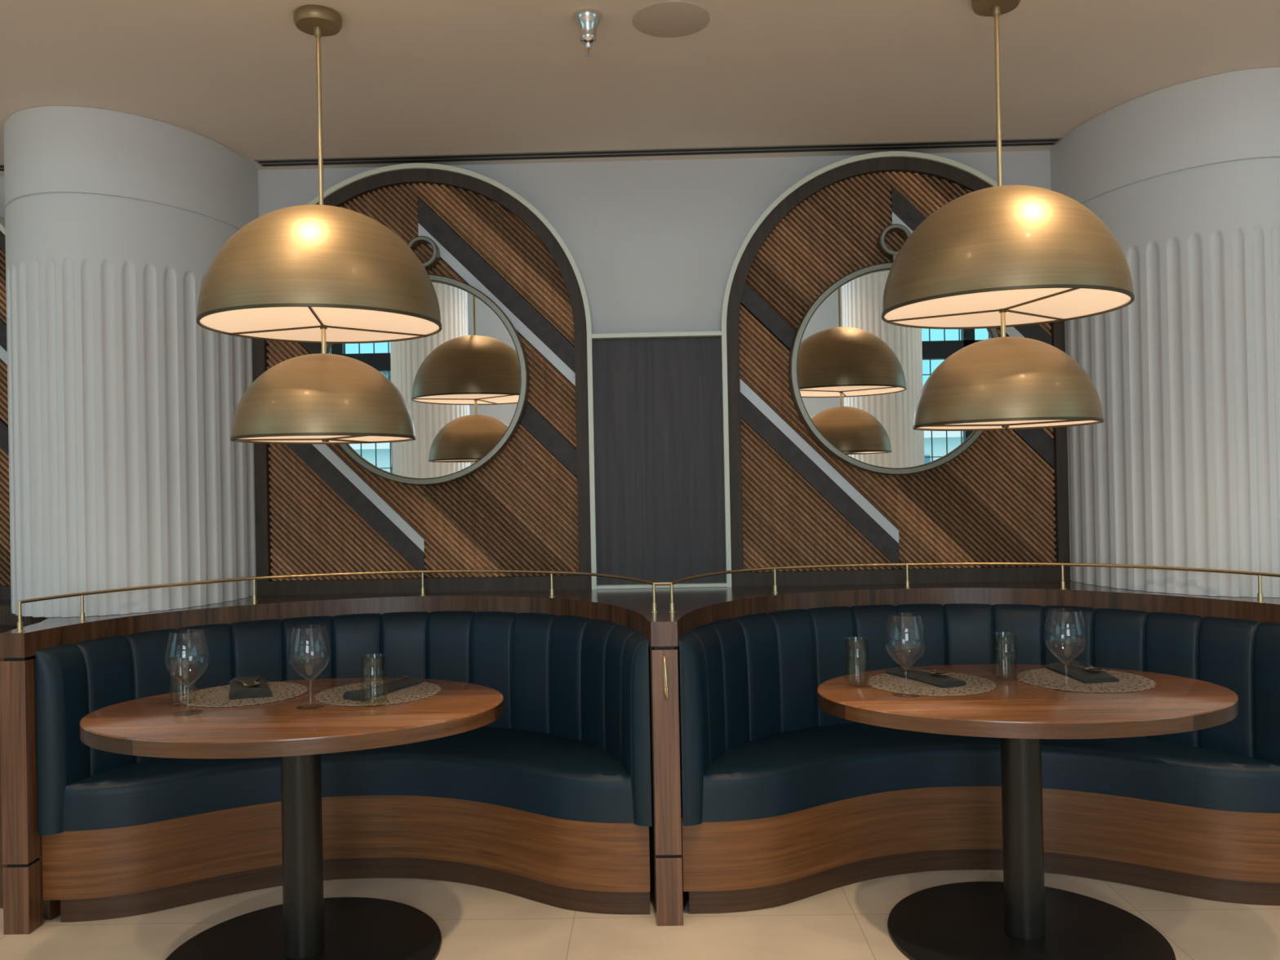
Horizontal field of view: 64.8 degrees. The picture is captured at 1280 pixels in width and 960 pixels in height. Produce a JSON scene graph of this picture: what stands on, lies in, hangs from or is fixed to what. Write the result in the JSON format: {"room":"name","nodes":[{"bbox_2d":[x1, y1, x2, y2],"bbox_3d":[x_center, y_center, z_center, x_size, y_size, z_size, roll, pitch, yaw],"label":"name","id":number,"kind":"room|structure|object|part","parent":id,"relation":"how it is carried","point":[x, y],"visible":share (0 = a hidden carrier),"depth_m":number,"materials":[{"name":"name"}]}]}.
{"room":"restaurant","nodes":[
{"label":"restaurant","id":0,"kind":"room"},
{"bbox_2d":[0,150,1050,333],"bbox_3d":[0.048,-0.989,4.428,18.000,4.800,0.155,-1,0,1],"label":"wall","id":1,"kind":"structure","parent":0,"point":[654,246],"depth_m":4.35,"materials":[{"name":"white paint"}]},
{"bbox_2d":[0,215,11,599],"bbox_3d":[-3.202,-0.384,4.332,1.456,1.804,0.130,-1,0,1],"label":"wall panel","id":2,"kind":"object","parent":1,"relation":"attached to","point":[5,543],"visible":0.02,"depth_m":4.30,"materials":[{"name":"brown wood"}]},
{"bbox_3d":[-3.202,-0.384,4.332,1.456,1.804,0.130,-1,0,1],"label":"edge trim","id":3,"kind":"part","parent":2,"relation":"part of","materials":[{"name":"white"}]},
{"bbox_2d":[252,163,597,595],"bbox_3d":[-0.926,-0.429,4.297,1.456,1.804,0.130,-1,0,1],"label":"wall panel","id":4,"kind":"object","parent":1,"relation":"attached to","point":[532,507],"visible":0.62,"depth_m":4.27,"materials":[{"name":"brown wood"}]},
{"bbox_2d":[320,235,528,485],"bbox_3d":[-0.910,-0.498,4.231,0.883,1.042,0.063,-1,0,1],"label":"round mirror","id":5,"kind":"object","parent":4,"relation":"attached to","point":[464,386],"visible":0.63,"depth_m":4.21,"materials":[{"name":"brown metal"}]},
{"bbox_2d":[591,331,726,589],"bbox_3d":[0.081,-0.083,4.281,0.548,1.069,0.123,-1,0,1],"label":"panel","id":6,"kind":"object","parent":1,"relation":"attached to","point":[658,396],"visible":0.86,"depth_m":4.26,"materials":[{"name":"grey wood"}]},
{"bbox_3d":[0.070,-0.609,4.284,0.544,0.017,0.123,-1,0,1],"label":"trim","id":7,"kind":"part","parent":6,"relation":"part of","materials":[{"name":"white metal"}]},
{"bbox_3d":[0.091,0.445,4.278,0.544,0.014,0.123,-1,0,1],"label":"trim","id":8,"kind":"part","parent":6,"relation":"part of","materials":[{"name":"white metal"}]},
{"bbox_2d":[720,151,1070,586],"bbox_3d":[1.073,-0.469,4.267,1.456,1.804,0.130,-1,0,1],"label":"wall panel","id":9,"kind":"object","parent":1,"relation":"attached to","point":[788,501],"visible":0.68,"depth_m":4.24,"materials":[{"name":"brown wood"}]},
{"bbox_2d":[788,223,999,475],"bbox_3d":[1.063,-0.541,4.201,0.883,1.042,0.063,-1,0,1],"label":"round mirror","id":10,"kind":"object","parent":9,"relation":"attached to","point":[857,378],"visible":0.7,"depth_m":4.19,"materials":[{"name":"brown metal"}]},
{"bbox_2d":[0,0,1279,176],"bbox_3d":[0.003,-2.390,3.296,18.000,2.010,2.165,-1,0,1],"label":"ceiling","id":11,"kind":"structure","parent":0,"point":[400,77],"depth_m":3.39,"materials":[{"name":"beige paint"}]},
{"bbox_2d":[0,164,4,171],"bbox_3d":[-3.272,-1.312,4.288,1.380,0.004,0.080,-1,0,1],"label":"ceiling vent","id":12,"kind":"object","parent":11,"relation":"in","point":[2,166],"visible":0.02,"depth_m":4.27,"materials":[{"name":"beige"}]},
{"bbox_2d":[195,4,442,444],"bbox_3d":[-0.935,-0.740,2.963,0.684,1.256,0.684,-1,0,1],"label":"pendant lamp","id":13,"kind":"object","parent":11,"relation":"hanging from","point":[321,273],"visible":1,"depth_m":2.76,"materials":[{"name":"brown metal"}]},
{"bbox_3d":[-0.932,-0.623,2.962,0.681,0.345,0.681,-1,0,1],"label":"lamp shade","id":14,"kind":"part","parent":13,"relation":"part of","materials":[{"name":"brown metal"}]},
{"bbox_2d":[200,306,439,342],"bbox_3d":[-0.929,-0.456,2.961,0.670,0.004,0.670,-1,0,29],"label":"diffuser","id":15,"kind":"object","parent":13,"relation":"attached to","point":[286,324],"depth_m":2.92,"materials":[{"name":"white"}]},
{"bbox_3d":[-0.941,-1.055,2.965,0.013,0.525,0.013,-1,0,16],"label":"hanging rod","id":16,"kind":"part","parent":13,"relation":"part of","materials":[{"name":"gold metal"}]},
{"bbox_3d":[-0.925,-0.244,2.960,0.515,0.250,0.515,-1,0,1],"label":"lamp shade","id":17,"kind":"part","parent":13,"relation":"part of","materials":[{"name":"brown metal"}]},
{"bbox_3d":[-0.928,-0.407,2.961,0.013,0.082,0.013,-1,0,16],"label":"linking rod","id":18,"kind":"part","parent":13,"relation":"part of","materials":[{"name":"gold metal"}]},
{"bbox_2d":[239,435,409,442],"bbox_3d":[-0.922,-0.124,2.959,0.504,0.004,0.504,-1,0,18],"label":"diffuser","id":19,"kind":"object","parent":13,"relation":"attached to","point":[242,438],"depth_m":2.95,"materials":[{"name":"white"}]},
{"bbox_2d":[573,8,602,57],"bbox_3d":[-0.154,-1.321,3.000,0.087,0.124,0.087,-1,0,1],"label":"sprinkler head","id":20,"kind":"object","parent":11,"relation":"attached to","point":[587,20],"visible":1,"depth_m":2.98},
{"bbox_3d":[-0.154,-1.274,3.000,0.022,0.028,0.022,-1,0,1],"label":"deflector frame","id":21,"kind":"part","parent":20,"relation":"part of","materials":[{"name":"silver metal"}]},
{"bbox_2d":[253,137,1062,166],"bbox_3d":[0.062,-1.378,4.250,3.375,0.004,0.088,-1,0,1],"label":"molding","id":22,"kind":"structure","parent":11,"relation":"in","point":[1039,141],"depth_m":4.24,"materials":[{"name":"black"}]},
{"bbox_2d":[632,0,710,37],"bbox_3d":[0.094,-1.386,3.042,0.234,0.003,0.234,-1,0,1],"label":"ceiling speaker","id":23,"kind":"object","parent":11,"relation":"attached to","point":[670,19],"visible":1,"depth_m":3.03,"materials":[{"name":"beige plastic"}]},
{"bbox_2d":[881,0,1134,431],"bbox_3d":[1.043,-0.779,2.919,0.684,1.256,0.684,-1,0,1],"label":"pendant lamp","id":24,"kind":"object","parent":11,"relation":"hanging from","point":[1002,256],"visible":1,"depth_m":2.71,"materials":[{"name":"brown metal"}]},
{"bbox_3d":[1.037,-1.096,2.920,0.013,0.522,0.013,-1,0,16],"label":"hanging rod","id":25,"kind":"part","parent":24,"relation":"part of","materials":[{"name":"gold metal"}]},
{"bbox_3d":[1.050,-0.448,2.917,0.013,0.080,0.013,-1,0,16],"label":"linking rod","id":26,"kind":"part","parent":24,"relation":"part of","materials":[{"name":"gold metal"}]},
{"bbox_2d":[884,288,1130,327],"bbox_3d":[1.049,-0.497,2.917,0.670,0.004,0.670,-1,0,29],"label":"diffuser","id":27,"kind":"object","parent":24,"relation":"attached to","point":[936,307],"depth_m":2.87,"materials":[{"name":"white"}]},
{"bbox_3d":[1.046,-0.665,2.918,0.681,0.347,0.681,-1,0,1],"label":"lamp shade","id":28,"kind":"part","parent":24,"relation":"part of","materials":[{"name":"brown metal"}]},
{"bbox_3d":[1.053,-0.285,2.916,0.515,0.253,0.515,-1,0,1],"label":"lamp shade","id":29,"kind":"part","parent":24,"relation":"part of","materials":[{"name":"brown metal"}]},
{"bbox_2d":[920,419,1096,429],"bbox_3d":[1.056,-0.164,2.915,0.504,0.004,0.504,-1,0,14],"label":"diffuser","id":30,"kind":"object","parent":24,"relation":"attached to","point":[924,424],"depth_m":2.89,"materials":[{"name":"white"}]},
{"bbox_2d":[0,869,1279,959],"bbox_3d":[0.013,1.431,-1.008,18.000,0.100,11.000,-1,0,1],"label":"floor","id":31,"kind":"structure","parent":0,"point":[848,922],"depth_m":3.17,"materials":[{"name":"beige tile"}]},
{"bbox_2d":[0,655,43,934],"bbox_3d":[-1.991,1.006,3.247,0.083,0.879,0.075,-1,0,1],"label":"post","id":32,"kind":"object","parent":31,"relation":"on","point":[22,876],"visible":0.93,"depth_m":3.21,"materials":[{"name":"brown wood"}]},
{"bbox_2d":[80,677,503,959],"bbox_3d":[-1.012,1.050,3.022,1.210,0.750,0.851,-1,0,1],"label":"table","id":33,"kind":"object","parent":31,"relation":"on","point":[308,925],"visible":0.92,"depth_m":2.97,"materials":[{"name":"brown wood"}]},
{"bbox_2d":[178,681,309,707],"bbox_3d":[-1.254,0.677,3.201,0.386,0.003,0.388,-1,0,-5],"label":"placemat","id":34,"kind":"object","parent":33,"relation":"on","point":[220,693],"visible":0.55,"depth_m":3.15,"materials":[{"name":"beige wicker"}]},
{"bbox_2d":[228,676,271,699],"bbox_3d":[-1.256,0.661,3.241,0.125,0.027,0.282,-1,0,-23],"label":"folded napkin","id":35,"kind":"object","parent":34,"relation":"on","point":[237,691],"visible":0.88,"depth_m":3.13,"materials":[{"name":"grey fabric"}]},
{"bbox_2d":[233,678,252,686],"bbox_3d":[-1.268,0.647,3.220,0.021,0.007,0.180,-1,0,-37],"label":"fork","id":36,"kind":"object","parent":35,"relation":"on","point":[245,684],"visible":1,"depth_m":3.19,"materials":[{"name":"grey metal"}]},
{"bbox_2d":[247,675,260,686],"bbox_3d":[-1.236,0.648,3.247,0.038,0.009,0.174,-1,0,-15],"label":"spoon","id":37,"kind":"object","parent":35,"relation":"on","point":[255,683],"visible":1,"depth_m":3.21,"materials":[{"name":"grey metal"}]},
{"bbox_2d":[247,681,260,686],"bbox_3d":[-1.222,0.648,3.191,0.038,0.008,0.058,-1,0,-15],"label":"bowl","id":38,"kind":"object","parent":37,"relation":"on","point":[254,683],"depth_m":3.20,"materials":[{"name":"grey metal"}]},
{"bbox_3d":[-1.005,1.415,3.020,0.808,0.018,0.808,-1,0,1],"label":"plate","id":39,"kind":"part","parent":33,"relation":"part of","materials":[{"name":"black metal"}]},
{"bbox_2d":[314,680,441,706],"bbox_3d":[-0.824,0.669,3.182,0.393,0.003,0.394,-1,0,-28],"label":"placemat","id":40,"kind":"object","parent":33,"relation":"on","point":[393,697],"visible":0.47,"depth_m":3.13,"materials":[{"name":"beige wicker"}]},
{"bbox_2d":[342,675,422,701],"bbox_3d":[-0.810,0.653,3.194,0.090,0.025,0.311,-1,0,23],"label":"folded napkin","id":41,"kind":"object","parent":40,"relation":"on","point":[369,693],"visible":0.93,"depth_m":3.14,"materials":[{"name":"grey fabric"}]},
{"bbox_2d":[364,675,388,687],"bbox_3d":[-0.834,0.638,3.188,0.021,0.007,0.180,-1,0,8],"label":"fork","id":42,"kind":"object","parent":41,"relation":"on","point":[373,682],"visible":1,"depth_m":3.16,"materials":[{"name":"grey metal"}]},
{"bbox_3d":[-0.829,0.638,3.223,0.011,0.007,0.110,-1,0,8],"label":"handle","id":43,"kind":"part","parent":42,"relation":"part of","materials":[{"name":"grey metal"}]},
{"bbox_2d":[367,676,409,687],"bbox_3d":[-0.792,0.639,3.185,0.038,0.009,0.174,-1,0,31],"label":"spoon","id":44,"kind":"object","parent":41,"relation":"on","point":[375,685],"visible":1,"depth_m":3.16,"materials":[{"name":"grey metal"}]},
{"bbox_2d":[367,682,383,687],"bbox_3d":[-0.823,0.639,3.135,0.038,0.008,0.058,-1,0,31],"label":"bowl","id":45,"kind":"object","parent":44,"relation":"on","point":[375,685],"depth_m":3.14,"materials":[{"name":"grey metal"}]},
{"bbox_3d":[-0.779,0.637,3.208,0.011,0.007,0.120,-1,0,31],"label":"handle","id":46,"kind":"part","parent":44,"relation":"part of","materials":[{"name":"grey metal"}]},
{"bbox_2d":[35,611,652,922],"bbox_3d":[-0.949,0.979,3.662,1.982,0.894,0.858,-1,0,1],"label":"booth","id":47,"kind":"object","parent":31,"relation":"on","point":[548,801],"visible":0.85,"depth_m":3.51,"materials":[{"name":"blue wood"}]},
{"bbox_3d":[-0.952,1.235,3.454,1.972,0.222,0.387,-1,0,1],"label":"plinth panel","id":48,"kind":"part","parent":47,"relation":"part of","materials":[{"name":"brown wood"}]},
{"bbox_2d":[62,726,634,831],"bbox_3d":[-0.945,1.049,3.646,1.862,0.149,0.773,-1,0,1],"label":"seat cushion","id":49,"kind":"object","parent":47,"relation":"on","point":[548,774],"depth_m":3.47,"materials":[{"name":"blue leather"}]},
{"bbox_2d":[0,580,1279,919],"bbox_3d":[-0.024,0.930,3.759,7.000,0.955,1.158,-1,0,1],"label":"partition","id":50,"kind":"object","parent":31,"relation":"on","point":[695,607],"visible":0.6,"depth_m":3.85,"materials":[{"name":"brown wood"}]},
{"bbox_2d":[3,105,258,617],"bbox_3d":[-2.069,-0.421,4.255,0.874,1.831,1.299,-1,0,1],"label":"fluted column","id":51,"kind":"structure","parent":50,"relation":"on","point":[126,470],"depth_m":3.70,"materials":[{"name":"white paint"}]},
{"bbox_2d":[15,562,1279,631],"bbox_3d":[0.087,0.399,3.656,4.194,0.101,0.965,-1,0,1],"label":"brass rail","id":52,"kind":"object","parent":50,"relation":"on","point":[1260,595],"visible":1,"depth_m":3.88,"materials":[{"name":"brown metal"}]},
{"bbox_3d":[0.090,0.354,3.652,4.186,0.012,0.958,-1,0,1],"label":"handrail","id":53,"kind":"part","parent":52,"relation":"part of","materials":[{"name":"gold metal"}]},
{"bbox_2d":[1049,66,1279,597],"bbox_3d":[2.224,-0.507,4.169,0.922,1.831,1.381,-1,0,1],"label":"fluted column","id":54,"kind":"structure","parent":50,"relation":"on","point":[1181,468],"depth_m":3.61,"materials":[{"name":"white paint"}]},
{"bbox_2d":[651,646,683,925],"bbox_3d":[0.087,0.964,3.215,0.083,0.879,0.075,-1,0,1],"label":"post","id":55,"kind":"object","parent":31,"relation":"on","point":[666,745],"visible":0.89,"depth_m":3.18,"materials":[{"name":"brown wood"}]},
{"bbox_2d":[662,657,667,699],"bbox_3d":[0.082,0.623,3.163,0.013,0.134,0.031,-1,0,-13],"label":"coat hook","id":56,"kind":"object","parent":55,"relation":"attached to","point":[664,666],"visible":1,"depth_m":3.17,"materials":[{"name":"gold metal"}]},
{"bbox_2d":[679,603,1279,913],"bbox_3d":[1.151,0.937,3.605,2.026,0.894,0.818,-1,0,1],"label":"booth","id":57,"kind":"object","parent":31,"relation":"on","point":[786,799],"visible":0.94,"depth_m":3.48,"materials":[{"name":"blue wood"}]},
{"bbox_3d":[1.153,1.193,3.422,2.025,0.222,0.387,-1,0,1],"label":"plinth panel","id":58,"kind":"part","parent":57,"relation":"part of","materials":[{"name":"brown wood"}]},
{"bbox_2d":[702,722,1279,822],"bbox_3d":[1.153,1.007,3.591,1.910,0.149,0.727,-1,0,1],"label":"seat cushion","id":59,"kind":"object","parent":57,"relation":"on","point":[780,773],"depth_m":3.44,"materials":[{"name":"blue leather"}]},
{"bbox_2d":[817,664,1238,959],"bbox_3d":[1.155,1.007,3.048,1.212,0.750,0.848,-1,0,1],"label":"table","id":60,"kind":"object","parent":31,"relation":"on","point":[1018,917],"visible":0.89,"depth_m":2.99,"materials":[{"name":"brown wood"}]},
{"bbox_2d":[866,671,997,696],"bbox_3d":[0.910,0.634,3.161,0.396,0.003,0.397,-1,0,39],"label":"placemat","id":61,"kind":"object","parent":60,"relation":"on","point":[926,689],"visible":0.59,"depth_m":3.10,"materials":[{"name":"beige wicker"}]},
{"bbox_2d":[884,666,966,687],"bbox_3d":[0.907,0.621,3.207,0.101,0.022,0.290,-1,0,-23],"label":"folded napkin","id":62,"kind":"object","parent":61,"relation":"on","point":[941,681],"visible":0.91,"depth_m":3.16,"materials":[{"name":"grey fabric"}]},
{"bbox_2d":[898,666,949,675],"bbox_3d":[0.895,0.604,3.187,0.021,0.007,0.180,-1,0,-37],"label":"fork","id":63,"kind":"object","parent":62,"relation":"on","point":[931,672],"visible":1,"depth_m":3.17,"materials":[{"name":"grey metal"}]},
{"bbox_3d":[0.873,0.604,3.214,0.011,0.007,0.110,-1,0,-38],"label":"handle","id":64,"kind":"part","parent":63,"relation":"part of","materials":[{"name":"grey metal"}]},
{"bbox_2d":[915,664,947,674],"bbox_3d":[0.926,0.605,3.214,0.038,0.009,0.174,-1,0,-15],"label":"spoon","id":65,"kind":"object","parent":62,"relation":"on","point":[940,672],"visible":0.93,"depth_m":3.18,"materials":[{"name":"grey metal"}]},
{"bbox_3d":[0.919,0.604,3.240,0.011,0.007,0.120,-1,0,-15],"label":"handle","id":66,"kind":"part","parent":65,"relation":"part of","materials":[{"name":"grey metal"}]},
{"bbox_2d":[933,670,947,674],"bbox_3d":[0.941,0.605,3.158,0.038,0.008,0.058,-1,0,-15],"label":"bowl","id":67,"kind":"object","parent":65,"relation":"on","point":[940,672],"depth_m":3.17,"materials":[{"name":"grey metal"}]},
{"bbox_3d":[1.162,1.373,3.046,0.808,0.018,0.808,-1,0,1],"label":"plate","id":68,"kind":"part","parent":60,"relation":"part of","materials":[{"name":"black metal"}]},
{"bbox_2d":[1014,668,1155,693],"bbox_3d":[1.393,0.625,3.166,0.406,0.003,0.406,-1,0,-16],"label":"placemat","id":69,"kind":"object","parent":60,"relation":"on","point":[1054,679],"visible":0.75,"depth_m":3.10,"materials":[{"name":"beige wicker"}]},
{"bbox_2d":[1046,660,1119,683],"bbox_3d":[1.414,0.611,3.225,0.127,0.022,0.272,-1,0,-2],"label":"folded napkin","id":70,"kind":"object","parent":69,"relation":"on","point":[1079,673],"visible":0.83,"depth_m":3.17,"materials":[{"name":"grey fabric"}]},
{"bbox_2d":[1057,662,1101,671],"bbox_3d":[1.395,0.594,3.210,0.021,0.007,0.180,-1,0,-16],"label":"fork","id":71,"kind":"object","parent":70,"relation":"on","point":[1085,668],"visible":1,"depth_m":3.18,"materials":[{"name":"grey metal"}]},
{"bbox_3d":[1.385,0.594,3.243,0.011,0.007,0.110,-1,0,-16],"label":"handle","id":72,"kind":"part","parent":71,"relation":"part of","materials":[{"name":"grey metal"}]},
{"bbox_2d":[1078,660,1102,670],"bbox_3d":[1.434,0.595,3.224,0.038,0.009,0.174,-1,0,7],"label":"spoon","id":73,"kind":"object","parent":70,"relation":"on","point":[1081,661],"visible":0.8,"depth_m":3.19,"materials":[{"name":"grey metal"}]},
{"bbox_3d":[1.437,0.594,3.251,0.011,0.007,0.120,-1,0,7],"label":"handle","id":74,"kind":"part","parent":73,"relation":"part of","materials":[{"name":"grey metal"}]},
{"bbox_2d":[1088,666,1102,670],"bbox_3d":[1.427,0.595,3.167,0.038,0.008,0.058,-1,0,7],"label":"bowl","id":75,"kind":"object","parent":73,"relation":"on","point":[1093,668],"depth_m":3.18,"materials":[{"name":"grey metal"}]}
]}

